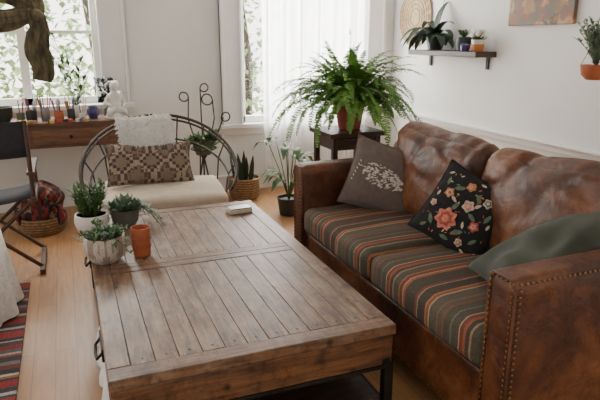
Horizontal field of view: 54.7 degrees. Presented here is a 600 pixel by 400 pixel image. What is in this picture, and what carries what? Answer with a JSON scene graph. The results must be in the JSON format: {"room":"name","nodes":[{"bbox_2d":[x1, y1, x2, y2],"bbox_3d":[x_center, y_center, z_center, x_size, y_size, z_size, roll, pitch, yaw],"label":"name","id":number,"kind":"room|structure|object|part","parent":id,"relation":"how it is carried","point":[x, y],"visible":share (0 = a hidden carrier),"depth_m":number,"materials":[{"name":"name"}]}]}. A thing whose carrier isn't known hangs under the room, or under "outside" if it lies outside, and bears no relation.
{"room":"living room","nodes":[
{"label":"living room","id":0,"kind":"room"},
{"bbox_2d":[0,0,394,189],"bbox_3d":[-1.803,-1.297,5.016,6.080,2.700,0.160,-6,17,-21],"label":"wall","id":1,"kind":"structure","parent":0,"point":[172,46],"depth_m":5.21,"materials":[{"name":"paint"}]},
{"bbox_2d":[0,0,54,81],"bbox_3d":[-2.473,-1.491,4.393,1.086,1.204,0.179,-6,17,-21],"label":"valance","id":2,"kind":"object","parent":1,"relation":"hanging from","point":[37,51],"visible":1,"depth_m":4.54,"materials":[{"name":"brown fabric"}]},
{"bbox_2d":[0,0,134,117],"bbox_3d":[-2.394,-1.530,4.626,1.950,1.780,0.175,-6,17,-21],"label":"frame","id":3,"kind":"object","parent":1,"relation":"attached to","point":[110,24],"visible":0.68,"depth_m":4.93,"materials":[{"name":"white wood"}]},
{"bbox_2d":[0,172,293,212],"bbox_3d":[-1.804,-0.045,5.256,6.000,0.160,0.036,-6,17,-21],"label":"baseboard","id":4,"kind":"structure","parent":1,"relation":"attached to","point":[67,202],"depth_m":5.63,"materials":[{"name":"white wood"}]},
{"bbox_2d":[218,0,386,135],"bbox_3d":[0.049,-1.691,5.591,1.770,2.050,0.175,-6,17,-21],"label":"frame","id":5,"kind":"object","parent":1,"relation":"attached to","point":[230,12],"visible":0.56,"depth_m":5.46,"materials":[{"name":"white wood"}]},
{"bbox_2d":[261,0,369,180],"bbox_3d":[0.117,-1.369,5.532,1.530,2.342,0.089,-6,17,-21],"label":"sheer curtain","id":6,"kind":"object","parent":1,"relation":"hanging from","point":[291,29],"visible":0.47,"depth_m":5.52,"materials":[{"name":"white fabric"}]},
{"bbox_2d":[0,185,442,399],"bbox_3d":[-0.442,0.855,2.515,6.400,0.100,6.600,-6,17,-21],"label":"floor","id":7,"kind":"structure","parent":0,"point":[58,361],"depth_m":3.06,"materials":[{"name":"brown wood"}]},
{"bbox_2d":[0,280,31,399],"bbox_3d":[-1.768,0.904,2.126,1.329,0.014,2.760,-6,17,-21],"label":"rug","id":8,"kind":"object","parent":7,"relation":"on","point":[12,330],"visible":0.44,"depth_m":2.78,"materials":[{"name":"multicoloured fabric"}]},
{"bbox_2d":[0,229,23,326],"bbox_3d":[-1.906,0.403,3.064,0.762,0.415,0.764,-6,17,-21],"label":"tablecloth","id":9,"kind":"object","parent":8,"relation":"on","point":[11,292],"visible":1,"depth_m":3.07,"materials":[{"name":"white fabric"}]},
{"bbox_2d":[0,120,46,274],"bbox_3d":[-1.946,-0.028,3.666,0.545,0.978,0.505,-6,17,-21],"label":"chair","id":10,"kind":"object","parent":7,"relation":"on","point":[14,139],"visible":1,"depth_m":3.57,"materials":[{"name":"brown wood"}]},
{"bbox_3d":[-1.951,-0.032,3.677,0.503,0.046,0.400,-6,17,-21],"label":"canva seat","id":11,"kind":"part","parent":10,"relation":"part of","materials":[{"name":"grey fabric"}]},
{"bbox_2d":[11,180,67,236],"bbox_3d":[-2.005,0.050,4.459,0.390,0.406,0.372,-6,17,-21],"label":"basket","id":12,"kind":"object","parent":7,"relation":"on","point":[48,216],"visible":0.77,"depth_m":4.34,"materials":[{"name":"wicker"}]},
{"bbox_2d":[11,114,129,148],"bbox_3d":[-2.308,-0.228,4.694,1.860,0.816,0.459,-6,17,-21],"label":"wooden desk","id":13,"kind":"object","parent":7,"relation":"on","point":[42,135],"visible":0.56,"depth_m":4.59,"materials":[{"name":"brown wood"}]},
{"bbox_2d":[0,106,12,122],"bbox_3d":[-2.313,-0.660,4.503,0.170,0.120,0.170,-6,17,-21],"label":"planter","id":14,"kind":"object","parent":13,"relation":"on","point":[6,112],"visible":0.94,"depth_m":4.46,"materials":[{"name":"black ceramic"}]},
{"bbox_2d":[16,94,87,124],"bbox_3d":[-1.946,-0.719,4.541,0.530,0.212,0.218,-5,16,-18],"label":"supplies","id":15,"kind":"object","parent":13,"relation":"on","point":[31,115],"visible":0.97,"depth_m":4.56,"materials":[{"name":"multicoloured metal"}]},
{"bbox_2d":[47,32,90,117],"bbox_3d":[-1.855,-1.015,4.727,0.320,0.683,0.120,-6,17,-21],"label":"plant","id":16,"kind":"object","parent":13,"relation":"on","point":[66,76],"visible":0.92,"depth_m":4.73,"materials":[{"name":"green plant"}]},
{"bbox_3d":[-1.817,-0.505,4.598,0.550,0.120,0.012,-6,17,-21],"label":"drawer","id":17,"kind":"part","parent":13,"relation":"part of","materials":[{"name":"brown wood"}]},
{"bbox_2d":[87,105,98,117],"bbox_3d":[-1.702,-0.725,4.771,0.100,0.100,0.100,-6,17,-21],"label":"vase","id":18,"kind":"object","parent":13,"relation":"on","point":[92,111],"visible":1,"depth_m":4.74,"materials":[{"name":"blue glass"}]},
{"bbox_2d":[92,75,115,115],"bbox_3d":[-1.640,-0.878,4.887,0.174,0.333,0.162,10,18,31],"label":"potted shrub","id":19,"kind":"object","parent":13,"relation":"on","point":[99,82],"visible":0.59,"depth_m":4.87,"materials":[{"name":"green plant"}]},
{"bbox_2d":[99,80,127,118],"bbox_3d":[-1.519,-0.824,4.744,0.202,0.305,0.185,-9,18,-30],"label":"statuette","id":20,"kind":"object","parent":13,"relation":"on","point":[115,108],"visible":1,"depth_m":4.71,"materials":[{"name":"ceramic"}]},
{"bbox_2d":[78,113,238,214],"bbox_3d":[-0.985,-0.114,4.130,1.080,0.905,0.844,-4,16,-15],"label":"lounge chair","id":21,"kind":"object","parent":7,"relation":"on","point":[205,189],"visible":0.56,"depth_m":3.96,"materials":[{"name":"beige fabric"}]},
{"bbox_2d":[114,112,176,146],"bbox_3d":[-1.091,-0.455,4.135,0.434,0.326,0.217,-8,17,-26],"label":"fringed pillow","id":22,"kind":"object","parent":21,"relation":"on","point":[155,129],"visible":0.78,"depth_m":4.07,"materials":[{"name":"white fabric"}]},
{"bbox_2d":[103,141,194,186],"bbox_3d":[-1.055,-0.258,4.084,0.614,0.296,0.189,-7,17,-22],"label":"pillow","id":23,"kind":"object","parent":21,"relation":"on","point":[128,165],"visible":0.97,"depth_m":4.02,"materials":[{"name":"brown fabric"}]},
{"bbox_2d":[98,175,228,214],"bbox_3d":[-0.961,-0.043,4.061,0.844,0.142,0.625,-4,16,-15],"label":"seat cushion","id":24,"kind":"object","parent":21,"relation":"on","point":[205,189],"depth_m":3.87,"materials":[{"name":"beige fabric"}]},
{"bbox_2d":[178,83,230,174],"bbox_3d":[-0.787,-0.435,4.918,0.356,1.099,0.517,11,19,35],"label":"wire plant stand","id":25,"kind":"object","parent":7,"relation":"on","point":[208,141],"visible":0.83,"depth_m":4.84,"materials":[{"name":"black metal"}]},
{"bbox_3d":[-0.816,-0.484,4.875,0.433,0.210,0.442,-6,17,-21],"label":"ivy pot","id":26,"kind":"part","parent":25,"relation":"part of","materials":[{"name":"green plant"}]},
{"bbox_2d":[229,151,259,200],"bbox_3d":[-0.522,-0.236,5.395,0.296,0.454,0.296,-6,17,-21],"label":"potted snake plant","id":27,"kind":"object","parent":7,"relation":"on","point":[247,187],"visible":0.84,"depth_m":5.32,"materials":[{"name":"brown wicker"}]},
{"bbox_2d":[252,137,320,216],"bbox_3d":[-0.069,-0.190,4.889,0.550,0.636,0.665,-6,17,-21],"label":"peace lily","id":28,"kind":"object","parent":7,"relation":"on","point":[285,201],"visible":0.79,"depth_m":4.88,"materials":[{"name":"green plant"}]},
{"bbox_2d":[310,124,384,160],"bbox_3d":[0.319,-0.075,4.089,0.400,0.855,0.360,-6,17,-21],"label":"wooden plant stand","id":29,"kind":"object","parent":7,"relation":"on","point":[335,139],"visible":0.43,"depth_m":3.86,"materials":[{"name":"brown wood"}]},
{"bbox_2d":[268,29,427,147],"bbox_3d":[0.320,-0.752,3.954,1.113,0.801,1.060,-1,16,-3],"label":"potted fern","id":30,"kind":"object","parent":29,"relation":"on","point":[349,90],"visible":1,"depth_m":3.75,"materials":[{"name":"green plant"}]},
{"bbox_2d":[294,121,599,399],"bbox_3d":[0.690,0.217,2.776,0.853,0.989,1.876,-6,17,-21],"label":"leather sofa","id":31,"kind":"object","parent":7,"relation":"on","point":[533,333],"visible":0.65,"depth_m":2.29,"materials":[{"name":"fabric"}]},
{"bbox_3d":[0.372,0.062,3.566,0.834,0.657,0.149,-6,17,-21],"label":"arm","id":32,"kind":"part","parent":31,"relation":"part of","materials":[{"name":"brown leather"}]},
{"bbox_2d":[337,134,406,210],"bbox_3d":[0.474,-0.122,3.281,0.510,0.471,0.214,3,16,11],"label":"throw pillow","id":33,"kind":"object","parent":31,"relation":"on","point":[374,180],"visible":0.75,"depth_m":3.23,"materials":[{"name":"brown fabric"}]},
{"bbox_2d":[304,203,441,279],"bbox_3d":[0.501,0.179,3.137,0.763,0.193,0.805,-6,17,-21],"label":"seat cushion","id":34,"kind":"object","parent":31,"relation":"on","point":[351,235],"depth_m":2.94,"materials":[{"name":"fabric"}]},
{"bbox_2d":[371,245,490,365],"bbox_3d":[0.797,0.380,2.416,0.762,0.191,0.804,-6,17,-21],"label":"seat cushion","id":35,"kind":"object","parent":31,"relation":"on","point":[432,287],"depth_m":2.28,"materials":[{"name":"fabric"}]},
{"bbox_2d":[393,121,500,214],"bbox_3d":[0.753,-0.106,3.163,0.317,0.574,0.810,8,11,-24],"label":"cushion","id":36,"kind":"object","parent":31,"relation":"on","point":[428,150],"depth_m":3.03,"materials":[{"name":"brown leather"}]},
{"bbox_2d":[407,159,492,253],"bbox_3d":[0.748,0.062,2.660,0.476,0.456,0.215,14,21,42],"label":"pillow","id":37,"kind":"object","parent":31,"relation":"on","point":[457,214],"visible":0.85,"depth_m":2.62,"materials":[{"name":"black fabric"}]},
{"bbox_2d":[466,211,599,284],"bbox_3d":[0.956,0.176,2.159,0.544,0.324,0.347,-1,16,-5],"label":"velvet pillow","id":38,"kind":"object","parent":31,"relation":"on","point":[544,239],"visible":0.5,"depth_m":2.12,"materials":[{"name":"green fabric"}]},
{"bbox_3d":[1.011,0.495,2.022,0.833,0.659,0.150,-6,17,-21],"label":"arm","id":39,"kind":"part","parent":31,"relation":"part of","materials":[{"name":"brown leather"}]},
{"bbox_2d":[482,147,599,251],"bbox_3d":[1.049,0.090,2.439,0.313,0.573,0.807,8,11,-24],"label":"cushion","id":40,"kind":"object","parent":31,"relation":"on","point":[527,186],"depth_m":2.37,"materials":[{"name":"brown leather"}]},
{"bbox_2d":[389,0,599,158],"bbox_3d":[2.123,-0.840,3.380,0.160,2.700,5.900,-6,17,-21],"label":"wall","id":41,"kind":"structure","parent":0,"point":[534,86],"depth_m":4.47,"materials":[{"name":"paint"}]},
{"bbox_2d":[400,0,431,46],"bbox_3d":[1.098,-1.742,5.532,0.012,0.544,0.544,-6,17,-21],"label":"wall plate","id":42,"kind":"object","parent":41,"relation":"attached to","point":[413,13],"visible":0.79,"depth_m":5.55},
{"bbox_2d":[408,49,496,69],"bbox_3d":[1.276,-1.211,4.983,0.200,0.142,0.980,-6,17,-21],"label":"floating shelf","id":43,"kind":"object","parent":41,"relation":"attached to","point":[451,53],"visible":0.99,"depth_m":4.73,"materials":[{"name":"brown wood"}]},
{"bbox_2d":[399,0,453,49],"bbox_3d":[1.095,-1.542,5.109,0.459,0.476,0.536,1,16,4],"label":"potted orchid","id":44,"kind":"object","parent":43,"relation":"on","point":[433,34],"visible":1,"depth_m":5.04,"materials":[{"name":"green plant"}]},
{"bbox_2d":[455,29,471,50],"bbox_3d":[1.344,-1.319,4.766,0.130,0.181,0.138,6,17,21],"label":"herb pot","id":45,"kind":"object","parent":43,"relation":"on","point":[459,40],"visible":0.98,"depth_m":4.73,"materials":[{"name":"grey ceramic"}]},
{"bbox_2d":[460,43,468,50],"bbox_3d":[1.327,-1.230,4.675,0.070,0.060,0.070,-6,17,-21],"label":"glass","id":46,"kind":"object","parent":43,"relation":"on","point":[464,46],"visible":0.91,"depth_m":4.65,"materials":[{"name":"glass"}]},
{"bbox_2d":[468,28,488,50],"bbox_3d":[1.414,-1.266,4.589,0.169,0.176,0.173,-6,17,-21],"label":"flowering plant","id":47,"kind":"object","parent":43,"relation":"on","point":[478,36],"visible":0.99,"depth_m":4.55,"materials":[{"name":"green plant"}]},
{"bbox_2d":[386,108,599,161],"bbox_3d":[2.021,-0.210,3.514,0.060,0.064,5.880,-6,17,-21],"label":"trim","id":48,"kind":"structure","parent":41,"relation":"attached to","point":[582,153],"depth_m":4.44,"materials":[{"name":"white wood"}]},
{"bbox_2d":[508,0,578,25],"bbox_3d":[1.698,-1.482,4.043,0.030,0.500,0.620,-6,17,-21],"label":"canvas painting","id":49,"kind":"object","parent":41,"relation":"attached to","point":[521,12],"visible":1,"depth_m":4.05},
{"bbox_2d":[572,16,599,79],"bbox_3d":[1.800,-0.936,3.566,0.271,0.385,0.276,2,16,7],"label":"hanging planter","id":50,"kind":"object","parent":41,"relation":"attached to","point":[587,71],"visible":1,"depth_m":3.54,"materials":[{"name":"ceramic"}]},
{"label":"outside","id":51,"kind":"structure","parent":0,"visible":0},
{"bbox_2d":[0,0,263,114],"bbox_3d":[-2.906,-2.197,8.948,9.579,4.329,4.053,-9,18,-28],"label":"trees","id":52,"kind":"object","parent":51,"point":[249,64],"visible":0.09,"depth_m":8.68,"materials":[{"name":"green plant"}]},
{"bbox_3d":[-0.330,0.717,2.802,0.950,0.012,1.750,-6,17,-21],"label":"rug","id":53,"kind":"object","parent":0,"visible":0},
{"bbox_2d":[84,200,395,399],"bbox_3d":[-0.449,0.485,2.794,1.063,0.439,1.809,-6,17,-21],"label":"wooden coffee table","id":54,"kind":"object","parent":53,"relation":"on","point":[222,305],"visible":0.83,"depth_m":2.20,"materials":[{"name":"brown wood"}]},
{"bbox_2d":[66,177,109,233],"bbox_3d":[-1.114,0.027,3.086,0.212,0.288,0.209,5,16,16],"label":"potted plant","id":55,"kind":"object","parent":54,"relation":"on","point":[83,218],"visible":0.98,"depth_m":3.04,"materials":[{"name":"green plant"}]},
{"bbox_2d":[72,217,133,264],"bbox_3d":[-0.913,0.197,2.674,0.255,0.183,0.295,-6,17,-21],"label":"potted succulent","id":56,"kind":"object","parent":54,"relation":"on","point":[102,245],"visible":1,"depth_m":2.63,"materials":[{"name":"white ceramic"}]},
{"bbox_2d":[96,325,109,399],"bbox_3d":[-0.746,0.650,2.331,0.133,0.150,0.558,-6,17,-21],"label":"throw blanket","id":57,"kind":"object","parent":54,"relation":"on","point":[102,378],"visible":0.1,"depth_m":2.25,"materials":[{"name":"white fabric"}]},
{"bbox_2d":[103,223,124,235],"bbox_3d":[-0.943,0.171,2.934,0.135,0.092,0.124,-6,17,-21],"label":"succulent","id":58,"kind":"object","parent":54,"relation":"on","point":[112,223],"visible":0.12,"depth_m":2.94,"materials":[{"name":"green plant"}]},
{"bbox_2d":[103,193,166,227],"bbox_3d":[-0.918,0.050,3.222,0.335,0.171,0.245,-6,17,-21],"label":"potted echeveria","id":59,"kind":"object","parent":54,"relation":"on","point":[124,210],"visible":0.98,"depth_m":3.16,"materials":[{"name":"green plant"}]},
{"bbox_2d":[130,224,150,257],"bbox_3d":[-0.755,0.195,2.760,0.090,0.140,0.090,-6,17,-21],"label":"terracotta cup","id":60,"kind":"object","parent":54,"relation":"on","point":[140,233],"visible":1,"depth_m":2.73,"materials":[{"name":"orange ceramic"}]},
{"bbox_2d":[226,204,251,214],"bbox_3d":[-0.364,0.055,3.463,0.140,0.032,0.085,-8,17,-26],"label":"book","id":61,"kind":"object","parent":54,"relation":"on","point":[243,208],"visible":1,"depth_m":3.44,"materials":[{"name":"beige paper"}]},
{"bbox_3d":[-0.364,0.043,3.460,0.130,0.008,0.078,-8,17,-26],"label":"lid","id":62,"kind":"part","parent":61,"relation":"part of","materials":[{"name":"white paper"}]},
{"bbox_2d":[250,374,379,399],"bbox_3d":[-0.449,0.597,2.825,0.950,0.020,1.760,-6,17,-21],"label":"shelf","id":63,"kind":"object","parent":54,"relation":"attached to","point":[356,387],"depth_m":2.25,"materials":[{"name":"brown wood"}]}
]}

